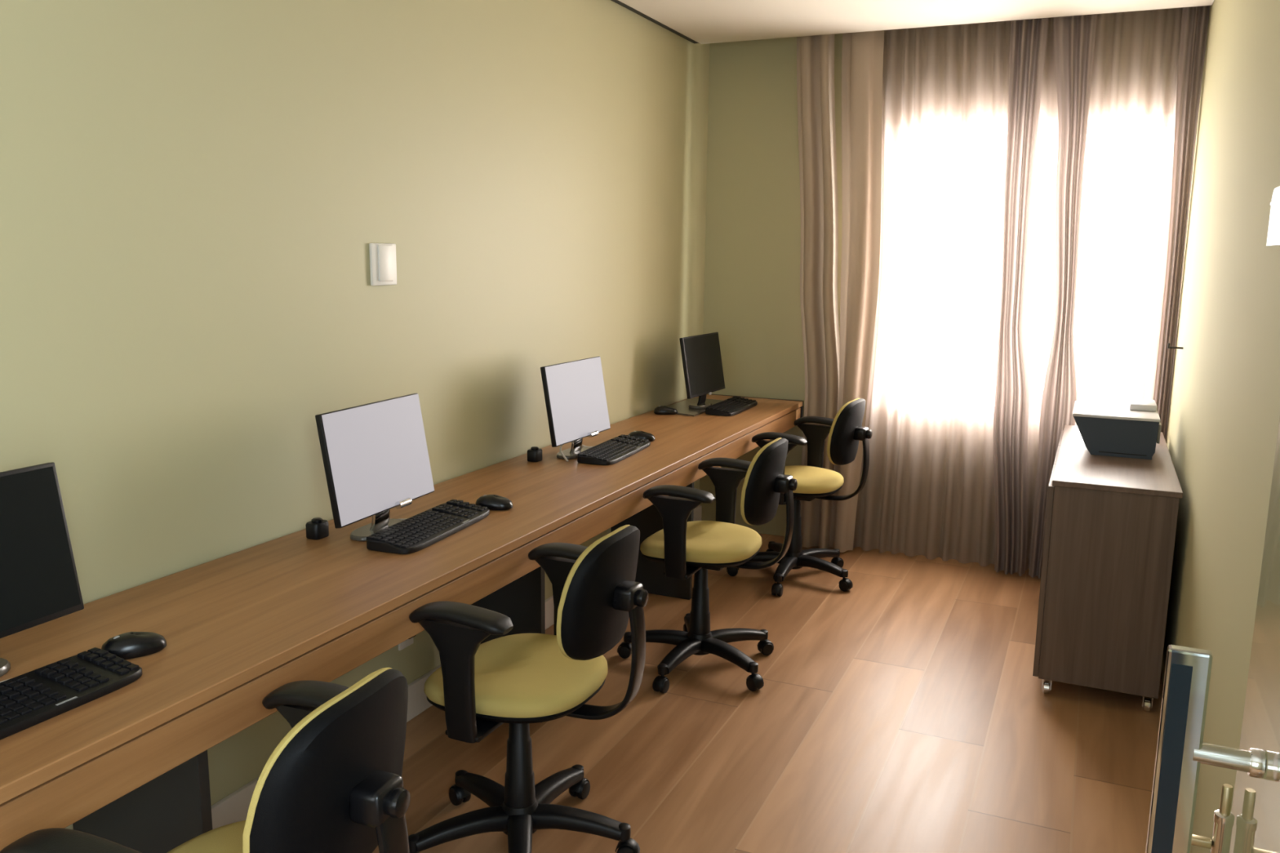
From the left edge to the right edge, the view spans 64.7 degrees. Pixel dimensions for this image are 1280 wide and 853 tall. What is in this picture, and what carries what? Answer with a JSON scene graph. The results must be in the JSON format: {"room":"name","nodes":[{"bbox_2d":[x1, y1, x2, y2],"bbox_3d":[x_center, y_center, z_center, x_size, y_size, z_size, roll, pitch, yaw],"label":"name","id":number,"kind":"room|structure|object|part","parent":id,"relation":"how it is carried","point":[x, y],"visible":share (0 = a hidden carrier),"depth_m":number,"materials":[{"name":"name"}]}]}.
{"room":"computer lab","nodes":[
{"label":"computer lab","id":0,"kind":"room"},
{"bbox_2d":[0,0,710,830],"bbox_3d":[-1.043,-0.304,2.457,0.120,2.700,6.690,5,11,24],"label":"wall","id":1,"kind":"structure","parent":0,"point":[195,194],"depth_m":2.64,"materials":[{"name":"beige paint"}]},
{"bbox_2d":[368,243,396,285],"bbox_3d":[-0.742,-0.470,2.934,0.016,0.120,0.112,5,11,24],"label":"wall switch","id":2,"kind":"object","parent":1,"relation":"attached to","point":[383,264],"visible":1,"depth_m":2.92,"materials":[{"name":"white plastic"}]},
{"bbox_2d":[397,635,416,650],"bbox_3d":[-0.726,0.642,3.172,0.034,0.110,0.070,5,11,24],"label":"wall outlet","id":3,"kind":"object","parent":1,"relation":"attached to","point":[409,642],"visible":0.34,"depth_m":3.17,"materials":[{"name":"white plastic"}]},
{"bbox_2d":[211,505,702,830],"bbox_3d":[-0.996,0.975,2.651,0.016,0.114,6.450,5,11,24],"label":"baseboard","id":4,"kind":"structure","parent":1,"relation":"attached to","point":[233,808],"depth_m":2.62,"materials":[{"name":"white"}]},
{"bbox_2d":[611,0,698,43],"bbox_3d":[-0.999,-1.398,2.120,0.034,0.012,6.210,5,11,24],"label":"trim","id":5,"kind":"structure","parent":1,"relation":"attached to","point":[618,2],"depth_m":4.44,"materials":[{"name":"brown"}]},
{"bbox_2d":[372,533,1163,852],"bbox_3d":[0.007,1.171,2.224,2.462,0.100,6.690,5,11,24],"label":"floor","id":6,"kind":"structure","parent":0,"point":[904,709],"depth_m":3.14,"materials":[{"name":"brown wood"}]},
{"bbox_2d":[0,667,410,852],"bbox_3d":[-0.656,0.781,1.578,0.588,0.871,0.582,-4,11,-23],"label":"office chair","id":7,"kind":"object","parent":6,"relation":"on","point":[334,782],"visible":1,"depth_m":1.40,"materials":[{"name":"black plastic"}]},
{"bbox_2d":[167,820,245,852],"bbox_3d":[-0.652,0.754,1.588,0.408,0.066,0.428,4,10,20],"label":"seat cushion","id":8,"kind":"object","parent":7,"relation":"on","point":[228,838],"depth_m":1.73,"materials":[{"name":"yellow fabric"}]},
{"bbox_3d":[-0.591,0.645,1.748,0.210,0.275,0.171,4,10,20],"label":"armrest","id":9,"kind":"part","parent":7,"relation":"part of","materials":[{"name":"black plastic"}]},
{"bbox_2d":[242,667,391,852],"bbox_3d":[-0.434,0.508,1.465,0.076,0.290,0.336,4,10,20],"label":"cushion","id":10,"kind":"object","parent":7,"relation":"on","point":[303,800],"depth_m":1.36,"materials":[{"name":"yellow fabric"}]},
{"bbox_3d":[-0.343,0.534,1.435,0.021,0.042,0.042,4,10,20],"label":"adjustment knob","id":11,"kind":"part","parent":7,"relation":"part of","materials":[{"name":"black plastic"}]},
{"bbox_2d":[0,393,803,852],"bbox_3d":[-0.401,0.569,3.199,0.556,0.740,4.748,5,11,24],"label":"desk","id":12,"kind":"object","parent":6,"relation":"on","point":[127,766],"visible":0.69,"depth_m":2.11,"materials":[{"name":"laminate"}]},
{"bbox_2d":[0,462,84,676],"bbox_3d":[-1.159,0.268,1.708,0.098,0.345,0.417,5,11,23],"label":"monitor","id":13,"kind":"object","parent":12,"relation":"on","point":[39,583],"visible":1,"depth_m":1.82,"materials":[{"name":"black plastic"}]},
{"bbox_2d":[0,647,142,740],"bbox_3d":[-1.014,0.447,1.603,0.144,0.032,0.440,5,11,25],"label":"keyboard","id":14,"kind":"object","parent":12,"relation":"on","point":[28,700],"visible":1,"depth_m":1.68,"materials":[{"name":"black plastic"}]},
{"bbox_2d":[101,631,166,659],"bbox_3d":[-0.934,0.399,1.866,0.110,0.038,0.062,-6,12,-35],"label":"computer mouse","id":15,"kind":"object","parent":12,"relation":"on","point":[130,645],"visible":0.88,"depth_m":1.85,"materials":[{"name":"black plastic"}]},
{"bbox_3d":[-1.020,0.773,2.058,0.380,0.714,0.025,5,11,24],"label":"support panel","id":16,"kind":"part","parent":12,"relation":"part of","materials":[{"name":"grey"}]},
{"bbox_2d":[305,517,328,539],"bbox_3d":[-0.838,0.263,2.626,0.044,0.050,0.052,5,11,24],"label":"power adapter","id":17,"kind":"object","parent":12,"relation":"on","point":[317,528],"visible":1,"depth_m":2.61,"materials":[{"name":"black plastic"}]},
{"bbox_2d":[315,393,434,541],"bbox_3d":[-0.680,0.111,2.648,0.116,0.345,0.417,5,11,21],"label":"monitor","id":18,"kind":"object","parent":12,"relation":"on","point":[375,458],"visible":0.9,"depth_m":2.62,"materials":[{"name":"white plastic"}]},
{"bbox_2d":[366,499,489,554],"bbox_3d":[-0.556,0.262,2.702,0.144,0.032,0.440,4,10,19],"label":"keyboard","id":19,"kind":"object","parent":12,"relation":"on","point":[414,534],"visible":1,"depth_m":2.64,"materials":[{"name":"black plastic"}]},
{"bbox_2d":[475,494,512,511],"bbox_3d":[-0.424,0.218,2.943,0.110,0.038,0.062,2,10,9],"label":"computer mouse","id":20,"kind":"object","parent":12,"relation":"on","point":[493,502],"visible":0.96,"depth_m":2.92,"materials":[{"name":"black plastic"}]},
{"bbox_3d":[-0.476,0.574,3.244,0.380,0.714,0.025,5,11,24],"label":"support panel","id":21,"kind":"part","parent":12,"relation":"part of","materials":[{"name":"grey wood"}]},
{"bbox_2d":[527,446,542,462],"bbox_3d":[-0.376,0.097,3.610,0.044,0.050,0.052,5,11,24],"label":"power adapter","id":22,"kind":"object","parent":12,"relation":"on","point":[534,454],"visible":1,"depth_m":3.59,"materials":[{"name":"black plastic"}]},
{"bbox_2d":[540,355,610,459],"bbox_3d":[-0.228,-0.066,3.695,0.116,0.345,0.417,5,11,25],"label":"monitor","id":23,"kind":"object","parent":12,"relation":"on","point":[575,393],"visible":0.91,"depth_m":3.66,"materials":[{"name":"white plastic"}]},
{"bbox_2d":[560,441,592,462],"bbox_3d":[-0.216,0.073,3.763,0.075,0.054,0.359,5,11,24],"label":"cable","id":24,"kind":"object","parent":12,"relation":"on","point":[561,446],"visible":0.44,"depth_m":3.62,"materials":[{"name":"beige plastic"}]},
{"bbox_2d":[577,434,650,465],"bbox_3d":[-0.091,0.084,3.761,0.144,0.032,0.440,4,11,20],"label":"keyboard","id":25,"kind":"object","parent":12,"relation":"on","point":[613,451],"visible":1,"depth_m":3.70,"materials":[{"name":"black plastic"}]},
{"bbox_2d":[628,431,654,441],"bbox_3d":[0.005,0.037,4.019,0.110,0.038,0.062,1,10,4],"label":"computer mouse","id":26,"kind":"object","parent":12,"relation":"on","point":[641,434],"visible":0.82,"depth_m":4.00,"materials":[{"name":"black plastic"}]},
{"bbox_3d":[0.051,0.381,4.394,0.380,0.714,0.025,5,11,24],"label":"support panel","id":27,"kind":"part","parent":12,"relation":"part of","materials":[{"name":"grey"}]},
{"bbox_2d":[653,405,677,414],"bbox_3d":[0.119,-0.077,4.684,0.110,0.038,0.062,0,10,-6],"label":"computer mouse","id":28,"kind":"object","parent":12,"relation":"on","point":[660,410],"visible":1,"depth_m":4.66,"materials":[{"name":"black plastic"}]},
{"bbox_2d":[667,397,724,416],"bbox_3d":[0.257,-0.097,4.897,0.212,0.008,0.518,5,11,24],"label":"desk mat","id":29,"kind":"object","parent":12,"relation":"on","point":[682,408],"visible":0.45,"depth_m":4.83,"materials":[{"name":"grey"}]},
{"bbox_2d":[679,332,724,408],"bbox_3d":[0.295,-0.265,4.830,0.098,0.345,0.417,6,11,27],"label":"monitor","id":30,"kind":"object","parent":29,"relation":"on","point":[701,357],"visible":0.99,"depth_m":4.80,"materials":[{"name":"black plastic"}]},
{"bbox_2d":[705,395,757,416],"bbox_3d":[0.443,-0.100,4.854,0.144,0.032,0.440,5,11,23],"label":"keyboard","id":31,"kind":"object","parent":12,"relation":"on","point":[733,406],"visible":1,"depth_m":4.78,"materials":[{"name":"black plastic"}]},
{"bbox_3d":[0.577,-0.093,5.271,0.554,0.121,0.018,5,11,24],"label":"panel","id":32,"kind":"part","parent":12,"relation":"part of","materials":[{"name":"brown"}]},
{"bbox_2d":[408,524,648,852],"bbox_3d":[-0.304,0.639,2.462,0.587,0.856,0.584,-3,10,-18],"label":"office chair","id":33,"kind":"object","parent":6,"relation":"on","point":[520,680],"visible":1,"depth_m":2.34,"materials":[{"name":"black plastic"}]},
{"bbox_3d":[-0.441,0.981,2.468,0.257,0.058,0.066,-4,11,-24],"label":"leg","id":34,"kind":"part","parent":33,"relation":"part of","materials":[{"name":"black plastic"}]},
{"bbox_3d":[-0.376,0.553,2.290,0.210,0.275,0.171,5,11,24],"label":"armrest","id":35,"kind":"part","parent":33,"relation":"part of","materials":[{"name":"black plastic"}]},
{"bbox_3d":[-0.406,0.951,2.644,0.066,0.058,0.257,-8,13,-42],"label":"leg","id":36,"kind":"part","parent":33,"relation":"part of","materials":[{"name":"black plastic"}]},
{"bbox_2d":[424,633,608,718],"bbox_3d":[-0.296,0.606,2.468,0.408,0.066,0.428,5,11,24],"label":"seat cushion","id":37,"kind":"object","parent":33,"relation":"on","point":[522,675],"depth_m":2.38,"materials":[{"name":"yellow fabric"}]},
{"bbox_3d":[-0.282,0.998,2.380,0.066,0.058,0.257,0,10,-7],"label":"leg","id":38,"kind":"part","parent":33,"relation":"part of","materials":[{"name":"black plastic"}]},
{"bbox_3d":[-0.223,0.497,2.623,0.210,0.275,0.171,5,11,24],"label":"armrest","id":39,"kind":"part","parent":33,"relation":"part of","materials":[{"name":"black plastic"}]},
{"bbox_3d":[-0.225,0.950,2.665,0.066,0.058,0.257,6,11,29],"label":"leg","id":40,"kind":"part","parent":33,"relation":"part of","materials":[{"name":"black plastic"}]},
{"bbox_3d":[-0.149,0.979,2.502,0.257,0.058,0.066,3,10,11],"label":"leg","id":41,"kind":"part","parent":33,"relation":"part of","materials":[{"name":"black plastic"}]},
{"bbox_2d":[556,524,630,660],"bbox_3d":[-0.084,0.377,2.333,0.076,0.290,0.336,5,11,24],"label":"cushion","id":42,"kind":"object","parent":33,"relation":"on","point":[590,623],"depth_m":2.23,"materials":[{"name":"black plastic"}]},
{"bbox_3d":[0.004,0.389,2.294,0.021,0.042,0.042,5,11,24],"label":"adjustment knob","id":43,"kind":"part","parent":33,"relation":"part of","materials":[{"name":"black plastic"}]},
{"bbox_2d":[617,437,797,693],"bbox_3d":[0.233,0.444,3.622,0.579,0.856,0.587,-3,10,-19],"label":"office chair","id":44,"kind":"object","parent":6,"relation":"on","point":[686,548],"visible":0.98,"depth_m":3.47,"materials":[{"name":"black plastic"}]},
{"bbox_3d":[0.065,0.772,3.706,0.257,0.058,0.066,3,10,13],"label":"leg","id":45,"kind":"part","parent":44,"relation":"part of","materials":[{"name":"black plastic"}]},
{"bbox_3d":[0.140,0.362,3.429,0.210,0.275,0.171,5,11,24],"label":"armrest","id":46,"kind":"part","parent":44,"relation":"part of","materials":[{"name":"black plastic"}]},
{"bbox_3d":[0.135,0.802,3.540,0.066,0.058,0.257,7,11,31],"label":"leg","id":47,"kind":"part","parent":44,"relation":"part of","materials":[{"name":"black plastic"}]},
{"bbox_3d":[0.203,0.754,3.823,0.066,0.058,0.257,0,10,-5],"label":"leg","id":48,"kind":"part","parent":44,"relation":"part of","materials":[{"name":"black plastic"}]},
{"bbox_2d":[640,520,761,563],"bbox_3d":[0.220,0.414,3.607,0.408,0.066,0.428,5,11,24],"label":"seat cushion","id":49,"kind":"object","parent":44,"relation":"on","point":[707,541],"depth_m":3.51,"materials":[{"name":"yellow fabric"}]},
{"bbox_3d":[0.293,0.306,3.762,0.210,0.275,0.171,5,11,24],"label":"armrest","id":50,"kind":"part","parent":44,"relation":"part of","materials":[{"name":"black plastic"}]},
{"bbox_3d":[0.317,0.802,3.555,0.066,0.058,0.257,-8,13,-40],"label":"leg","id":51,"kind":"part","parent":44,"relation":"part of","materials":[{"name":"black plastic"}]},
{"bbox_3d":[0.359,0.772,3.730,0.257,0.058,0.066,-3,11,-22],"label":"leg","id":52,"kind":"part","parent":44,"relation":"part of","materials":[{"name":"black plastic"}]},
{"bbox_2d":[740,437,781,525],"bbox_3d":[0.432,0.186,3.472,0.076,0.290,0.336,5,11,24],"label":"cushion","id":53,"kind":"object","parent":44,"relation":"on","point":[760,494],"depth_m":3.36,"materials":[{"name":"black plastic"}]},
{"bbox_3d":[0.521,0.198,3.433,0.021,0.042,0.042,5,11,24],"label":"adjustment knob","id":54,"kind":"part","parent":44,"relation":"part of","materials":[{"name":"black plastic"}]},
{"bbox_2d":[726,398,872,595],"bbox_3d":[0.716,0.275,4.629,0.585,0.856,0.589,-3,10,-19],"label":"office chair","id":55,"kind":"object","parent":6,"relation":"on","point":[846,430],"visible":0.81,"depth_m":4.50,"materials":[{"name":"black plastic"}]},
{"bbox_3d":[0.553,0.608,4.686,0.257,0.058,0.066,1,10,4],"label":"leg","id":56,"kind":"part","parent":55,"relation":"part of","materials":[{"name":"black plastic"}]},
{"bbox_3d":[0.671,0.586,4.823,0.066,0.058,0.257,-2,10,-14],"label":"leg","id":57,"kind":"part","parent":55,"relation":"part of","materials":[{"name":"black plastic"}]},
{"bbox_3d":[0.618,0.192,4.440,0.210,0.275,0.171,6,11,29],"label":"armrest","id":58,"kind":"part","parent":55,"relation":"part of","materials":[{"name":"black plastic"}]},
{"bbox_3d":[0.648,0.636,4.533,0.066,0.058,0.257,5,11,22],"label":"leg","id":59,"kind":"part","parent":55,"relation":"part of","materials":[{"name":"black plastic"}]},
{"bbox_3d":[0.799,0.139,4.759,0.210,0.275,0.171,6,11,29],"label":"armrest","id":60,"kind":"part","parent":55,"relation":"part of","materials":[{"name":"black plastic"}]},
{"bbox_2d":[784,465,844,493],"bbox_3d":[0.712,0.246,4.611,0.408,0.066,0.428,6,11,29],"label":"seat cushion","id":61,"kind":"object","parent":55,"relation":"on","point":[811,479],"depth_m":4.53,"materials":[{"name":"yellow fabric"}]},
{"bbox_3d":[0.839,0.600,4.755,0.257,0.058,0.066,-5,12,-31],"label":"leg","id":62,"kind":"part","parent":55,"relation":"part of","materials":[{"name":"black plastic"}]},
{"bbox_3d":[0.826,0.631,4.576,0.257,0.058,0.066,9,13,39],"label":"leg","id":63,"kind":"part","parent":55,"relation":"part of","materials":[{"name":"black plastic"}]},
{"bbox_2d":[826,398,859,465],"bbox_3d":[0.914,0.020,4.458,0.076,0.290,0.336,6,11,29],"label":"cushion","id":64,"kind":"object","parent":55,"relation":"on","point":[842,445],"depth_m":4.35,"materials":[{"name":"black plastic"}]},
{"bbox_3d":[1.000,0.034,4.412,0.021,0.042,0.042,6,11,29],"label":"adjustment knob","id":65,"kind":"part","parent":55,"relation":"part of","materials":[{"name":"black plastic"}]},
{"bbox_2d":[1032,425,1182,711],"bbox_3d":[1.773,0.472,3.867,0.392,0.755,1.220,5,11,24],"label":"base cabinet","id":66,"kind":"object","parent":6,"relation":"on","point":[1111,522],"visible":1,"depth_m":3.33,"materials":[{"name":"laminate"}]},
{"bbox_3d":[1.438,0.497,3.580,0.018,0.667,0.397,5,11,24],"label":"door","id":67,"kind":"part","parent":66,"relation":"part of","materials":[{"name":"laminate"}]},
{"bbox_3d":[1.603,0.436,3.941,0.018,0.667,0.397,5,11,24],"label":"door","id":68,"kind":"part","parent":66,"relation":"part of","materials":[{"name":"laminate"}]},
{"bbox_3d":[1.769,0.375,4.301,0.018,0.667,0.397,5,11,24],"label":"door","id":69,"kind":"part","parent":66,"relation":"part of","materials":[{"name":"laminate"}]},
{"bbox_2d":[1072,398,1161,459],"bbox_3d":[1.819,-0.002,3.874,0.300,0.178,0.358,5,11,24],"label":"printer","id":70,"kind":"object","parent":66,"relation":"on","point":[1132,429],"visible":1,"depth_m":3.73,"materials":[{"name":"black plastic"}]},
{"bbox_3d":[1.816,-0.059,3.866,0.293,0.012,0.358,5,11,24],"label":"lid","id":71,"kind":"part","parent":70,"relation":"part of","materials":[{"name":"grey plastic"}]},
{"bbox_3d":[1.782,0.110,3.802,0.382,0.018,1.220,5,11,24],"label":"panel","id":72,"kind":"part","parent":66,"relation":"part of","materials":[{"name":"laminate"}]},
{"bbox_2d":[699,33,842,536],"bbox_3d":[1.377,-0.705,4.937,2.222,2.700,0.120,5,11,24],"label":"wall","id":73,"kind":"structure","parent":0,"point":[752,294],"depth_m":5.18,"materials":[{"name":"beige paint"}]},
{"bbox_2d":[853,20,1011,566],"bbox_3d":[1.427,-0.630,4.767,0.780,2.588,0.079,5,11,24],"label":"sheer curtain","id":74,"kind":"object","parent":73,"relation":"hanging from","point":[928,490],"visible":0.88,"depth_m":4.78,"materials":[{"name":"white fabric"}]},
{"bbox_2d":[1023,7,1182,570],"bbox_3d":[2.011,-0.579,4.514,0.700,2.588,0.067,5,11,24],"label":"sheer curtain","id":75,"kind":"object","parent":73,"relation":"hanging from","point":[1127,181],"visible":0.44,"depth_m":4.44,"materials":[{"name":"white fabric"}]},
{"bbox_2d":[618,0,1213,44],"bbox_3d":[0.009,-1.323,1.672,2.175,0.050,6.212,5,11,24],"label":"ceiling","id":76,"kind":"structure","parent":0,"point":[703,21],"depth_m":4.22,"materials":[{"name":"beige paint"}]},
{"bbox_2d":[796,33,839,548],"bbox_3d":[0.853,-0.666,4.935,0.284,2.588,0.101,5,11,24],"label":"drape","id":77,"kind":"object","parent":76,"relation":"hanging from","point":[819,255],"visible":0.82,"depth_m":4.88,"materials":[{"name":"beige fabric"}]},
{"bbox_2d":[829,30,884,552],"bbox_3d":[1.023,-0.651,4.858,0.225,2.588,0.087,5,11,24],"label":"drape","id":78,"kind":"object","parent":76,"relation":"hanging from","point":[862,55],"visible":0.81,"depth_m":4.80,"materials":[{"name":"beige fabric"}]},
{"bbox_2d":[993,17,1048,576],"bbox_3d":[1.706,-0.590,4.556,0.238,2.588,0.063,5,11,24],"label":"curtain","id":79,"kind":"object","parent":76,"relation":"hanging from","point":[1028,42],"visible":0.98,"depth_m":4.56,"materials":[{"name":"beige fabric"}]},
{"bbox_2d":[1028,13,1097,578],"bbox_3d":[1.854,-0.576,4.484,0.228,2.588,0.059,5,11,24],"label":"curtain","id":80,"kind":"object","parent":76,"relation":"hanging from","point":[1074,36],"visible":0.77,"depth_m":4.43,"materials":[{"name":"beige fabric"}]},
{"bbox_2d":[1153,4,1209,440],"bbox_3d":[2.257,-0.544,4.329,0.103,2.588,0.052,5,11,24],"label":"drape","id":81,"kind":"object","parent":76,"relation":"hanging from","point":[1194,20],"visible":0.67,"depth_m":4.24,"materials":[{"name":"beige fabric"}]},
{"bbox_2d":[1160,0,1279,852],"bbox_3d":[1.091,-0.113,1.512,0.120,2.700,6.690,5,11,24],"label":"wall","id":82,"kind":"structure","parent":0,"point":[1223,437],"depth_m":2.43,"materials":[{"name":"beige paint"}]},
{"bbox_2d":[1167,342,1182,349],"bbox_3d":[2.111,-0.317,3.987,0.054,0.021,0.008,5,11,24],"label":"curtain hook","id":83,"kind":"object","parent":82,"relation":"attached to","point":[1169,344],"visible":1,"depth_m":3.99,"materials":[{"name":"grey metal"}]},
{"bbox_2d":[1145,644,1279,852],"bbox_3d":[0.518,0.252,0.802,0.137,2.210,0.952,5,11,24],"label":"door","id":84,"kind":"structure","parent":82,"relation":"in","point":[1181,749],"depth_m":1.12,"materials":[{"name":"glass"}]},
{"bbox_3d":[0.597,0.619,1.171,0.043,0.762,0.018,5,11,24],"label":"pull handle","id":85,"kind":"part","parent":84,"relation":"part of","materials":[{"name":"silver metal"}]},
{"bbox_3d":[0.694,0.515,1.256,0.028,0.010,0.012,5,11,24],"label":"bolt lever","id":86,"kind":"part","parent":84,"relation":"part of","materials":[{"name":"gold metal"}]},
{"bbox_2d":[1266,186,1279,245],"bbox_3d":[1.211,-0.397,1.904,0.024,0.110,0.200,5,11,24],"label":"wall switch","id":87,"kind":"object","parent":82,"relation":"attached to","point":[1273,231],"depth_m":1.94,"materials":[{"name":"white plastic"}]}
]}

